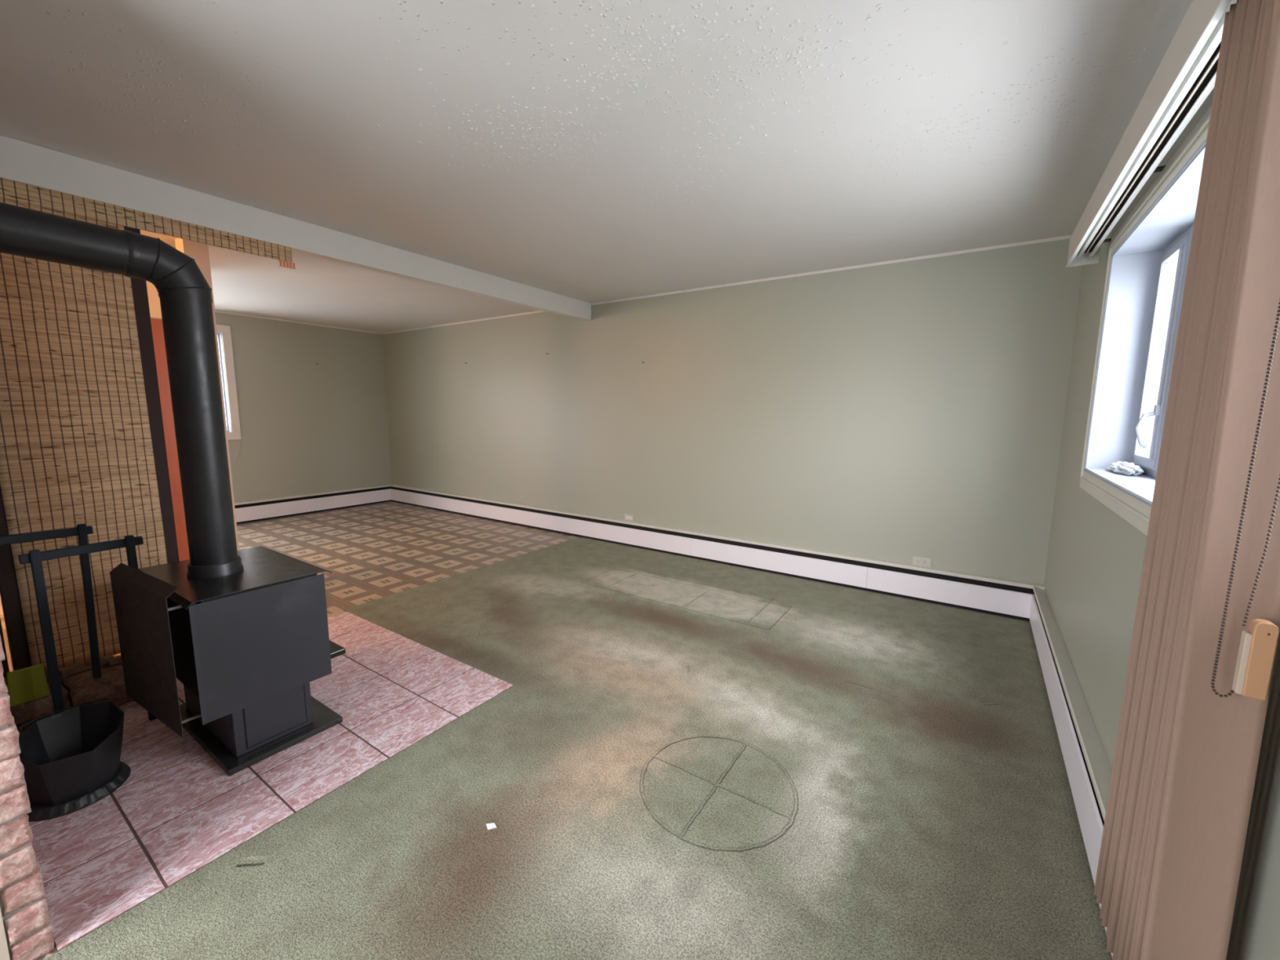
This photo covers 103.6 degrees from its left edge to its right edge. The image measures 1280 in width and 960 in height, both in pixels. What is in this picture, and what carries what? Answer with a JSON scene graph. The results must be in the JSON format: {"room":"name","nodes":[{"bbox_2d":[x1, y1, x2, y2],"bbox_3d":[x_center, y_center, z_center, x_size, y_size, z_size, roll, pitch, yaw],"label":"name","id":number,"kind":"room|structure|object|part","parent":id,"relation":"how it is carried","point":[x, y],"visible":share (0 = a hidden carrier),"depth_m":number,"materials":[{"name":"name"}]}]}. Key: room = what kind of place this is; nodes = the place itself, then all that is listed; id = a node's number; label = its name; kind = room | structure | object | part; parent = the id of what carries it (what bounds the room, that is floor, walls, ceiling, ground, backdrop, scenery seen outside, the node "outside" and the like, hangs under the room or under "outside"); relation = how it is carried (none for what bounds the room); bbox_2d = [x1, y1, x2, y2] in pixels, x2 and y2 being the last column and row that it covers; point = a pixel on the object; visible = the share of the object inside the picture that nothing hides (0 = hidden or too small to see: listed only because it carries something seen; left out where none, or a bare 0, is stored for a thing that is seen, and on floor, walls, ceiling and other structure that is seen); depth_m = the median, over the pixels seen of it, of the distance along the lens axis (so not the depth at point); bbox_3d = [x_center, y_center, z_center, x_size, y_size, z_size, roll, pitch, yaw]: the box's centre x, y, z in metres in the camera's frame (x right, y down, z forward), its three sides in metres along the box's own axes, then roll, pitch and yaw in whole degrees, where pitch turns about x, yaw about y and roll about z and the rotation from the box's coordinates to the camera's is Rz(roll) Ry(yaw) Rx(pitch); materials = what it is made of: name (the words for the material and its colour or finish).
{"room":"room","nodes":[
{"label":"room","id":0,"kind":"room"},
{"bbox_2d":[0,907,9,959],"bbox_3d":[-2.215,-0.077,1.448,1.628,2.440,0.122,6,9,33],"label":"wall","id":1,"kind":"structure","parent":0,"point":[4,953],"depth_m":1.20,"materials":[{"name":"beige paint"}]},
{"bbox_2d":[0,617,9,677],"bbox_3d":[-2.781,-0.071,2.001,0.065,2.278,0.157,6,9,33],"label":"trim","id":2,"kind":"structure","parent":1,"relation":"attached to","point":[5,662],"depth_m":2.15,"materials":[{"name":"brown wood"}]},
{"bbox_2d":[0,637,55,959],"bbox_3d":[-2.094,-0.078,1.484,1.482,2.446,0.072,6,9,33],"label":"brick wall","id":3,"kind":"structure","parent":0,"point":[28,928],"depth_m":1.21,"materials":[{"name":"pink brick"}]},
{"bbox_2d":[0,484,31,671],"bbox_3d":[-2.711,-0.085,2.104,0.065,2.278,0.069,6,9,33],"label":"trim","id":4,"kind":"structure","parent":3,"relation":"attached to","point":[16,634],"depth_m":2.16,"materials":[{"name":"brown wood"}]},
{"bbox_2d":[0,280,161,614],"bbox_3d":[-4.352,-0.307,3.015,0.100,2.445,2.800,6,9,33],"label":"wall","id":5,"kind":"structure","parent":0,"point":[153,295],"depth_m":3.80,"materials":[{"name":"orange paint"}]},
{"bbox_2d":[150,318,189,560],"bbox_3d":[-3.853,-0.189,3.704,0.112,2.025,0.825,6,9,33],"label":"door","id":6,"kind":"structure","parent":5,"relation":"in","point":[157,324],"depth_m":3.95,"materials":[{"name":"red wood"}]},
{"bbox_2d":[174,237,239,550],"bbox_3d":[-2.939,-0.354,3.452,0.140,2.445,0.129,6,9,33],"label":"wall partition","id":7,"kind":"structure","parent":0,"point":[199,251],"depth_m":3.31,"materials":[{"name":"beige paint"}]},
{"bbox_2d":[0,501,579,959],"bbox_3d":[-2.038,0.977,3.221,7.981,0.115,5.754,6,9,33],"label":"floor","id":8,"kind":"structure","parent":0,"point":[372,552],"depth_m":5.13,"materials":[{"name":"brown tile"}]},
{"bbox_2d":[28,611,514,952],"bbox_3d":[-1.724,1.039,2.335,1.628,0.006,1.510,6,9,33],"label":"hearth pad","id":9,"kind":"object","parent":8,"relation":"on","point":[177,811],"visible":0.52,"depth_m":1.85,"materials":[{"name":"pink tile"}]},
{"bbox_2d":[7,653,133,734],"bbox_3d":[-2.530,0.954,2.292,0.331,0.159,0.556,6,9,33],"label":"hearth ledge","id":10,"kind":"object","parent":9,"relation":"on","point":[80,687],"visible":0.35,"depth_m":2.21,"materials":[{"name":"stone"}]},
{"bbox_2d":[4,665,48,694],"bbox_3d":[-2.626,0.857,2.162,0.073,0.066,0.153,4,9,26],"label":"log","id":11,"kind":"object","parent":10,"relation":"on","point":[46,671],"visible":0.08,"depth_m":2.19,"materials":[{"name":"brown wood"}]},
{"bbox_2d":[6,663,49,706],"bbox_3d":[-2.504,0.836,2.059,0.020,0.140,0.105,6,9,33],"label":"box","id":12,"kind":"object","parent":10,"relation":"on","point":[24,685],"visible":1,"depth_m":2.05,"materials":[{"name":"green cardboard"}]},
{"bbox_2d":[58,654,114,677],"bbox_3d":[-2.559,0.856,2.327,0.065,0.037,0.180,6,9,33],"label":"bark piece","id":13,"kind":"object","parent":10,"relation":"on","point":[71,669],"visible":0.7,"depth_m":2.30,"materials":[{"name":"brown wood"}]},
{"bbox_2d":[106,655,122,666],"bbox_3d":[-2.468,0.854,2.400,0.045,0.031,0.098,7,10,38],"label":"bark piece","id":14,"kind":"object","parent":10,"relation":"on","point":[117,660],"visible":0.5,"depth_m":2.37,"materials":[{"name":"brown wood"}]},
{"bbox_2d":[17,697,130,822],"bbox_3d":[-2.016,0.985,1.784,0.354,0.246,0.279,6,9,33],"label":"bucket","id":15,"kind":"object","parent":9,"relation":"on","point":[70,757],"visible":0.91,"depth_m":1.78,"materials":[{"name":"black metal"}]},
{"bbox_3d":[-2.123,0.866,1.868,0.082,0.022,0.235,8,11,44],"label":"bail handle","id":16,"kind":"part","parent":15,"relation":"part of","materials":[{"name":"black metal"}]},
{"bbox_2d":[0,523,156,720],"bbox_3d":[-2.353,0.634,2.083,0.308,0.855,0.443,6,9,33],"label":"rack","id":17,"kind":"object","parent":9,"relation":"on","point":[35,557],"visible":0.82,"depth_m":2.02,"materials":[{"name":"black metal"}]},
{"bbox_3d":[-2.495,0.234,2.065,0.026,0.039,0.342,6,9,33],"label":"rail","id":18,"kind":"part","parent":17,"relation":"part of","materials":[{"name":"black metal"}]},
{"bbox_3d":[-2.278,0.670,1.946,0.026,0.820,0.026,6,9,33],"label":"post","id":19,"kind":"part","parent":17,"relation":"part of","materials":[{"name":"black metal"}]},
{"bbox_3d":[-2.212,0.276,2.007,0.026,0.039,0.335,6,9,33],"label":"rail","id":20,"kind":"part","parent":17,"relation":"part of","materials":[{"name":"black metal"}]},
{"bbox_3d":[-2.415,0.537,2.209,0.026,0.698,0.042,6,9,33],"label":"post","id":21,"kind":"part","parent":17,"relation":"part of","materials":[{"name":"black metal"}]},
{"bbox_3d":[-2.135,0.641,2.156,0.026,0.824,0.026,6,9,33],"label":"post","id":22,"kind":"part","parent":17,"relation":"part of","materials":[{"name":"black metal"}]},
{"bbox_2d":[124,226,179,563],"bbox_3d":[-2.426,-0.140,2.528,0.065,2.278,0.058,6,9,33],"label":"trim","id":23,"kind":"structure","parent":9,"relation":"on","point":[139,286],"depth_m":2.48,"materials":[{"name":"brown wood"}]},
{"bbox_2d":[109,546,345,776],"bbox_3d":[-1.722,0.684,2.140,0.697,0.750,0.612,6,9,33],"label":"wood stove","id":24,"kind":"object","parent":9,"relation":"on","point":[246,647],"visible":1,"depth_m":1.95,"materials":[{"name":"black metal"}]},
{"bbox_2d":[0,201,243,579],"bbox_3d":[-1.875,-0.233,1.769,0.178,1.292,0.684,6,9,33],"label":"pipe","id":25,"kind":"object","parent":24,"relation":"on","point":[184,294],"visible":1,"depth_m":1.89,"materials":[{"name":"black metal"}]},
{"bbox_3d":[-1.614,0.445,1.764,0.011,0.010,0.093,6,9,33],"label":"spacer rod","id":26,"kind":"part","parent":24,"relation":"part of","materials":[{"name":"metal"}]},
{"bbox_3d":[-1.600,0.858,1.847,0.011,0.010,0.157,6,9,33],"label":"spacer rod","id":27,"kind":"part","parent":24,"relation":"part of","materials":[{"name":"metal"}]},
{"bbox_3d":[-1.705,0.385,2.110,0.653,0.022,0.477,6,9,33],"label":"plate","id":28,"kind":"part","parent":24,"relation":"part of","materials":[{"name":"black metal"}]},
{"bbox_3d":[-1.701,1.039,2.225,0.697,0.025,0.406,6,9,33],"label":"plate","id":29,"kind":"part","parent":24,"relation":"part of","materials":[{"name":"black metal"}]},
{"bbox_3d":[-1.468,0.940,2.032,0.004,0.184,0.207,6,9,33],"label":"ash panel","id":30,"kind":"part","parent":24,"relation":"part of","materials":[{"name":"black metal"}]},
{"bbox_2d":[328,640,345,658],"bbox_3d":[-1.591,0.743,2.364,0.598,0.026,0.110,6,9,33],"label":"shelf","id":31,"kind":"object","parent":24,"relation":"attached to","point":[335,650],"depth_m":2.23,"materials":[{"name":"black metal"}]},
{"bbox_2d":[44,537,1111,959],"bbox_3d":[-0.495,1.070,2.192,3.949,0.005,5.434,6,9,33],"label":"carpet","id":32,"kind":"object","parent":8,"relation":"on","point":[684,757],"visible":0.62,"depth_m":1.75,"materials":[{"name":"green carpet"}]},
{"bbox_2d":[486,822,496,829],"bbox_3d":[-0.488,1.136,1.654,0.031,0.010,0.018,-3,8,-24],"label":"paper scrap","id":33,"kind":"object","parent":32,"relation":"on","point":[491,825],"visible":1,"depth_m":1.65,"materials":[{"name":"white paper"}]},
{"bbox_2d":[214,311,391,502],"bbox_3d":[-5.323,-0.606,5.131,0.160,2.440,5.594,6,9,33],"label":"wall","id":34,"kind":"structure","parent":0,"point":[307,427],"depth_m":6.48,"materials":[{"name":"green paint"}]},
{"bbox_2d":[216,324,241,439],"bbox_3d":[-4.997,-1.080,5.535,0.180,1.295,0.855,6,9,33],"label":"window","id":35,"kind":"structure","parent":34,"relation":"in","point":[224,332],"depth_m":5.79,"materials":[{"name":"white plastic"}]},
{"bbox_3d":[-4.997,-1.080,5.535,0.040,1.125,0.685,6,9,33],"label":"frame","id":36,"kind":"part","parent":35,"relation":"part of","materials":[{"name":"white plastic"}]},
{"bbox_2d":[231,440,240,466],"bbox_3d":[-4.772,-0.268,5.855,0.009,0.389,0.250,6,9,33],"label":"cord","id":37,"kind":"object","parent":35,"relation":"hanging from","point":[240,440],"visible":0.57,"depth_m":5.92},
{"bbox_2d":[214,310,382,334],"bbox_3d":[-5.200,-1.806,4.982,0.010,0.021,5.424,6,9,33],"label":"trim","id":38,"kind":"structure","parent":34,"relation":"attached to","point":[216,311],"depth_m":6.28,"materials":[{"name":"beige wood"}]},
{"bbox_2d":[234,484,391,524],"bbox_3d":[-4.446,0.332,6.396,0.060,0.250,2.613,6,9,33],"label":"baseboard heater","id":39,"kind":"object","parent":34,"relation":"attached to","point":[255,510],"visible":0.59,"depth_m":6.55,"materials":[{"name":"white metal"}]},
{"bbox_2d":[234,484,390,505],"bbox_3d":[-4.445,0.221,6.381,0.060,0.027,2.613,6,9,33],"label":"hood","id":40,"kind":"object","parent":39,"relation":"attached to","point":[257,502],"depth_m":6.59,"materials":[{"name":"metal"}]},
{"bbox_2d":[0,0,1192,333],"bbox_3d":[-2.017,-1.559,2.875,7.981,0.125,5.754,6,9,33],"label":"ceiling","id":41,"kind":"structure","parent":0,"point":[589,151],"depth_m":1.90,"materials":[{"name":"white paint"}]},
{"bbox_2d":[0,134,591,320],"bbox_3d":[-2.039,-1.422,2.908,0.085,0.166,5.434,6,9,33],"label":"ceiling beam","id":42,"kind":"structure","parent":41,"relation":"attached to","point":[21,162],"depth_m":2.71,"materials":[{"name":"white paint"}]},
{"bbox_2d":[0,199,167,667],"bbox_3d":[-2.539,-0.193,2.277,0.006,2.100,0.494,6,9,33],"label":"bamboo blind","id":43,"kind":"object","parent":42,"relation":"hanging from","point":[76,447],"visible":0.76,"depth_m":2.27,"materials":[{"name":"beige wicker"}]},
{"bbox_2d":[0,177,295,269],"bbox_3d":[-2.388,-1.205,2.341,0.004,0.114,1.395,6,9,33],"label":"valance","id":44,"kind":"object","parent":42,"relation":"attached to","point":[10,190],"visible":1,"depth_m":2.36,"materials":[{"name":"beige wicker"}]},
{"bbox_2d":[382,239,1082,584],"bbox_3d":[-0.473,-0.595,5.353,7.981,2.440,0.160,6,9,33],"label":"wall","id":45,"kind":"structure","parent":0,"point":[900,411],"depth_m":4.11,"materials":[{"name":"green paint"}]},
{"bbox_2d":[624,513,634,521],"bbox_3d":[-0.113,0.385,5.136,0.120,0.072,0.009,6,9,33],"label":"wall outlet","id":46,"kind":"object","parent":45,"relation":"attached to","point":[627,517],"visible":1,"depth_m":5.13,"materials":[{"name":"beige plastic"}]},
{"bbox_2d":[388,484,1044,621],"bbox_3d":[-0.544,0.500,5.410,7.661,0.250,0.060,6,9,33],"label":"baseboard heater","id":47,"kind":"object","parent":45,"relation":"attached to","point":[1006,597],"visible":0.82,"depth_m":4.29,"materials":[{"name":"white metal"}]},
{"bbox_3d":[-2.119,0.368,6.424,3.904,0.164,0.010,6,9,33],"label":"panel","id":48,"kind":"part","parent":47,"relation":"part of","materials":[{"name":"white metal"}]},
{"bbox_3d":[-0.011,0.577,5.030,1.166,0.164,0.010,6,9,33],"label":"panel","id":49,"kind":"part","parent":47,"relation":"part of","materials":[{"name":"white metal"}]},
{"bbox_3d":[1.110,0.688,4.289,1.525,0.164,0.010,6,9,33],"label":"panel","id":50,"kind":"part","parent":47,"relation":"part of","materials":[{"name":"white metal"}]},
{"bbox_3d":[2.185,0.794,3.578,1.059,0.164,0.010,6,9,33],"label":"panel","id":51,"kind":"part","parent":47,"relation":"part of","materials":[{"name":"white metal"}]},
{"bbox_2d":[382,235,1071,334],"bbox_3d":[-0.510,-1.784,5.120,7.661,0.021,0.010,6,9,33],"label":"trim","id":52,"kind":"structure","parent":45,"relation":"attached to","point":[1068,237],"depth_m":3.90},
{"bbox_2d":[912,555,931,567],"bbox_3d":[2.068,0.601,3.694,0.120,0.072,0.009,6,9,33],"label":"wall outlet","id":53,"kind":"object","parent":45,"relation":"attached to","point":[919,561],"visible":1,"depth_m":3.69,"materials":[{"name":"white plastic"}]},
{"bbox_2d":[915,559,920,564],"bbox_3d":[2.050,0.600,3.703,0.030,0.034,0.003,6,9,33],"label":"receptacle","id":54,"kind":"object","parent":53,"relation":"attached to","point":[917,561],"depth_m":3.70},
{"bbox_2d":[922,560,927,564],"bbox_3d":[2.083,0.603,3.681,0.030,0.034,0.003,6,9,33],"label":"receptacle","id":55,"kind":"object","parent":53,"relation":"attached to","point":[924,562],"depth_m":3.68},
{"bbox_2d":[1044,88,1279,959],"bbox_3d":[1.179,0.036,0.832,0.160,2.440,5.594,6,9,33],"label":"wall","id":56,"kind":"structure","parent":0,"point":[1095,561],"depth_m":1.84,"materials":[{"name":"green paint"}]},
{"bbox_2d":[1029,586,1112,957],"bbox_3d":[1.133,1.101,1.123,0.060,0.248,5.273,6,9,33],"label":"baseboard heater","id":57,"kind":"object","parent":56,"relation":"attached to","point":[1089,772],"visible":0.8,"depth_m":1.89,"materials":[{"name":"white metal"}]},
{"bbox_2d":[1032,586,1111,821],"bbox_3d":[1.134,0.990,1.108,0.060,0.025,5.273,6,9,33],"label":"hood","id":58,"kind":"object","parent":57,"relation":"attached to","point":[1097,763],"depth_m":1.92,"materials":[{"name":"white metal"}]},
{"bbox_2d":[1080,105,1279,632],"bbox_3d":[1.554,-0.395,1.333,0.213,1.135,2.310,6,9,33],"label":"window","id":59,"kind":"structure","parent":56,"relation":"in","point":[1148,259],"depth_m":2.10,"materials":[{"name":"white plastic"}]},
{"bbox_3d":[1.540,0.072,1.403,0.182,0.016,2.110,6,9,33],"label":"sill","id":60,"kind":"part","parent":59,"relation":"part of","materials":[{"name":"white plastic"}]},
{"bbox_2d":[1107,461,1143,475],"bbox_3d":[2.040,-0.052,2.113,0.097,0.050,0.328,6,9,33],"label":"crumpled plastic bag","id":61,"kind":"object","parent":59,"relation":"on","point":[1119,467],"visible":1,"depth_m":2.06,"materials":[{"name":"white plastic"}]},
{"bbox_3d":[2.091,-0.485,2.009,0.038,0.858,0.298,6,9,33],"label":"sash","id":62,"kind":"part","parent":59,"relation":"part of","materials":[{"name":"white plastic"}]},
{"bbox_3d":[1.621,-0.388,1.289,0.052,0.935,2.110,6,9,33],"label":"frame","id":63,"kind":"part","parent":59,"relation":"part of","materials":[{"name":"white plastic"}]},
{"bbox_2d":[1077,0,1279,959],"bbox_3d":[1.275,0.000,1.263,0.158,1.917,3.100,6,9,33],"label":"vertical blind","id":64,"kind":"object","parent":59,"relation":"attached to","point":[1206,628],"visible":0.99,"depth_m":0.83,"materials":[{"name":"beige fabric"}]},
{"bbox_2d":[1066,0,1231,266],"bbox_3d":[1.291,-0.950,1.160,0.121,0.136,3.152,6,9,33],"label":"blind valance","id":65,"kind":"object","parent":64,"relation":"attached to","point":[1202,17],"visible":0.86,"depth_m":1.28,"materials":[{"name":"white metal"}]},
{"bbox_3d":[1.272,-0.913,1.134,0.005,0.006,3.080,6,9,33],"label":"drive rod","id":66,"kind":"part","parent":64,"relation":"part of","materials":[{"name":"beige plastic"}]},
{"bbox_3d":[0.891,-0.253,0.689,0.025,1.180,0.004,6,9,33],"label":"bead chain","id":67,"kind":"part","parent":64,"relation":"part of","materials":[{"name":"grey metal"}]},
{"bbox_3d":[0.911,-0.309,0.672,0.022,1.065,0.004,6,9,33],"label":"bead chain","id":68,"kind":"part","parent":64,"relation":"part of","materials":[{"name":"metal"}]}
]}

